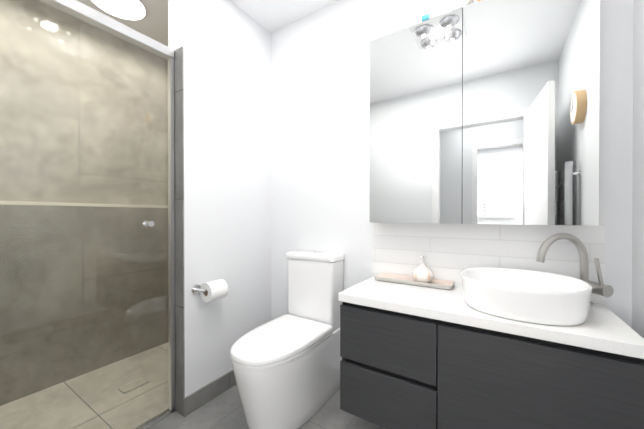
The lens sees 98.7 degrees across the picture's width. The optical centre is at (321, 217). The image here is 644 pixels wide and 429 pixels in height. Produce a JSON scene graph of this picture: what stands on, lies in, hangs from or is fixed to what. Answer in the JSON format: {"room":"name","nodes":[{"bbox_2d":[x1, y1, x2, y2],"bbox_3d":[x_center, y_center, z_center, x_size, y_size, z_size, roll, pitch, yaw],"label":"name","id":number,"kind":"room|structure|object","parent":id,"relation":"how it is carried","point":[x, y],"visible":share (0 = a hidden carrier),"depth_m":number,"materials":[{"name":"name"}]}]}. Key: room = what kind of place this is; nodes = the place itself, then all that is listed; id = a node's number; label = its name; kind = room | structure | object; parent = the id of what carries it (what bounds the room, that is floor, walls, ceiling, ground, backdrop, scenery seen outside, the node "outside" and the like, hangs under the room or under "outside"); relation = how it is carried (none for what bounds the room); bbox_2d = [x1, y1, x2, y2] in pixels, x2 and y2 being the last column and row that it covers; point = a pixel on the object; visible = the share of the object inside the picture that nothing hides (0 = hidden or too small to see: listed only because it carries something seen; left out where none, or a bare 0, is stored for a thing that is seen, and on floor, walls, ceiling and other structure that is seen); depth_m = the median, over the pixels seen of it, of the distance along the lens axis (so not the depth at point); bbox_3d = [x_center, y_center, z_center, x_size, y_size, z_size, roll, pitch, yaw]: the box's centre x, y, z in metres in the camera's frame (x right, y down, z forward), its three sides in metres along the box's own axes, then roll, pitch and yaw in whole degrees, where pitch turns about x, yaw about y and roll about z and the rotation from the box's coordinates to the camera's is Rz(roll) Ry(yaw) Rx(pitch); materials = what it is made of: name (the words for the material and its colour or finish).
{"room":"bathroom","nodes":[
{"label":"bathroom","id":0,"kind":"room"},
{"bbox_2d":[0,0,167,205],"bbox_3d":[-1.854,-0.150,1.834,0.100,2.494,2.050,0,0,33],"label":"wall","id":1,"kind":"structure","parent":0,"point":[17,82],"depth_m":1.94,"materials":[{"name":"tile"}]},
{"bbox_2d":[0,201,168,405],"bbox_3d":[-1.762,0.499,1.833,0.061,1.195,1.942,0,0,33],"label":"wall ledge","id":2,"kind":"object","parent":1,"relation":"attached to","point":[85,326],"depth_m":1.89,"materials":[{"name":"tile"}]},
{"bbox_2d":[40,0,338,59],"bbox_3d":[-0.551,-1.433,1.047,3.136,0.080,2.150,0,0,33],"label":"ceiling","id":3,"kind":"structure","parent":0,"point":[270,16],"depth_m":1.90,"materials":[{"name":"white paint"}]},
{"bbox_2d":[92,0,145,19],"bbox_3d":[-1.322,-1.369,1.792,0.304,0.054,0.304,0,0,33],"label":"light","id":4,"kind":"object","parent":3,"relation":"attached to","point":[130,9],"visible":0.94,"depth_m":1.79,"materials":[{"name":"white"}]},
{"bbox_2d":[0,342,384,428],"bbox_3d":[-0.551,1.130,1.061,3.136,0.062,2.150,0,0,33],"label":"floor","id":5,"kind":"structure","parent":0,"point":[223,410],"depth_m":1.60,"materials":[{"name":"tile"}]},
{"bbox_2d":[0,0,174,428],"bbox_3d":[-1.178,0.083,1.048,0.072,2.037,1.235,0,0,33],"label":"screen","id":6,"kind":"object","parent":5,"relation":"on","point":[84,12],"visible":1,"depth_m":1.35,"materials":[{"name":"clear glass"}]},
{"bbox_2d":[230,250,343,428],"bbox_3d":[-0.194,0.661,1.565,0.374,0.874,0.706,0,0,33],"label":"toilet","id":7,"kind":"object","parent":5,"relation":"on","point":[286,369],"visible":0.96,"depth_m":1.48,"materials":[{"name":"white ceramic"}]},
{"bbox_2d":[168,0,270,415],"bbox_3d":[-0.635,-0.150,1.853,0.140,2.494,0.699,0,0,33],"label":"wall","id":8,"kind":"structure","parent":0,"point":[222,138],"depth_m":1.71,"materials":[{"name":"white paint"}]},
{"bbox_2d":[183,370,235,416],"bbox_3d":[-0.580,1.047,1.805,0.012,0.100,0.669,0,0,33],"label":"baseboard","id":9,"kind":"structure","parent":8,"relation":"attached to","point":[198,398],"depth_m":1.63,"materials":[{"name":"grey tile"}]},
{"bbox_2d":[191,279,227,301],"bbox_3d":[-0.638,0.424,1.605,0.126,0.110,0.180,0,0,33],"label":"toilet roll holder","id":10,"kind":"object","parent":8,"relation":"attached to","point":[213,290],"visible":0.98,"depth_m":1.57,"materials":[{"name":"white paper"}]},
{"bbox_2d":[271,0,633,327],"bbox_3d":[0.004,-0.150,1.916,3.136,2.494,0.100,0,0,33],"label":"wall","id":11,"kind":"structure","parent":0,"point":[320,129],"depth_m":1.76,"materials":[{"name":"white paint"}]},
{"bbox_2d":[370,0,599,225],"bbox_3d":[0.682,-0.465,1.329,0.908,0.990,0.149,0,0,33],"label":"upper cabinet","id":12,"kind":"object","parent":11,"relation":"attached to","point":[484,111],"visible":1,"depth_m":1.21,"materials":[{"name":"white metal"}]},
{"bbox_2d":[422,10,444,21],"bbox_3d":[0.545,-0.983,1.354,0.106,0.041,0.041,0,0,25],"label":"bottle","id":13,"kind":"object","parent":12,"relation":"on","point":[430,15],"visible":0.6,"depth_m":1.34,"materials":[{"name":"white plastic"}]},
{"bbox_2d":[452,0,473,10],"bbox_3d":[0.661,-1.013,1.301,0.090,0.104,0.105,0,0,33],"label":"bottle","id":14,"kind":"object","parent":12,"relation":"on","point":[456,4],"visible":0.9,"depth_m":1.27,"materials":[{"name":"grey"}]},
{"bbox_2d":[372,210,604,304],"bbox_3d":[0.723,0.169,1.391,1.000,0.399,0.008,0,0,33],"label":"tiles","id":15,"kind":"structure","parent":11,"relation":"attached to","point":[450,252],"depth_m":1.35,"materials":[{"name":"white tile"}]},
{"bbox_2d":[338,276,643,428],"bbox_3d":[0.608,0.622,1.202,0.980,0.546,0.449,0,0,33],"label":"bathroom vanity","id":16,"kind":"object","parent":11,"relation":"attached to","point":[416,357],"visible":0.96,"depth_m":0.99,"materials":[{"name":"black wood"}]},
{"bbox_2d":[374,273,454,289],"bbox_3d":[0.481,0.336,1.466,0.394,0.022,0.123,0,0,33],"label":"tray","id":17,"kind":"object","parent":16,"relation":"on","point":[433,283],"visible":1,"depth_m":1.44,"materials":[{"name":"beige wood"}]},
{"bbox_2d":[412,256,433,282],"bbox_3d":[0.524,0.269,1.444,0.110,0.134,0.110,0,0,33],"label":"soap dispenser","id":18,"kind":"object","parent":17,"relation":"on","point":[422,272],"visible":1,"depth_m":1.41,"materials":[{"name":"white ceramic"}]},
{"bbox_2d":[461,267,592,325],"bbox_3d":[0.768,0.292,1.079,0.404,0.115,0.400,0,0,33],"label":"basin","id":19,"kind":"object","parent":16,"relation":"in","point":[539,297],"visible":1,"depth_m":0.96,"materials":[{"name":"white ceramic"}]},
{"bbox_2d":[536,233,613,305],"bbox_3d":[0.981,0.205,1.087,0.235,0.287,0.170,0,0,33],"label":"tap","id":20,"kind":"object","parent":16,"relation":"on","point":[601,288],"visible":0.85,"depth_m":1.08,"materials":[{"name":"silver metal"}]},
{"bbox_2d":[632,0,643,337],"bbox_3d":[0.698,-0.141,0.191,0.100,2.494,2.050,0,0,33],"label":"wall","id":21,"kind":"structure","parent":0,"point":[638,202],"depth_m":1.03,"materials":[{"name":"white paint"}]}
]}

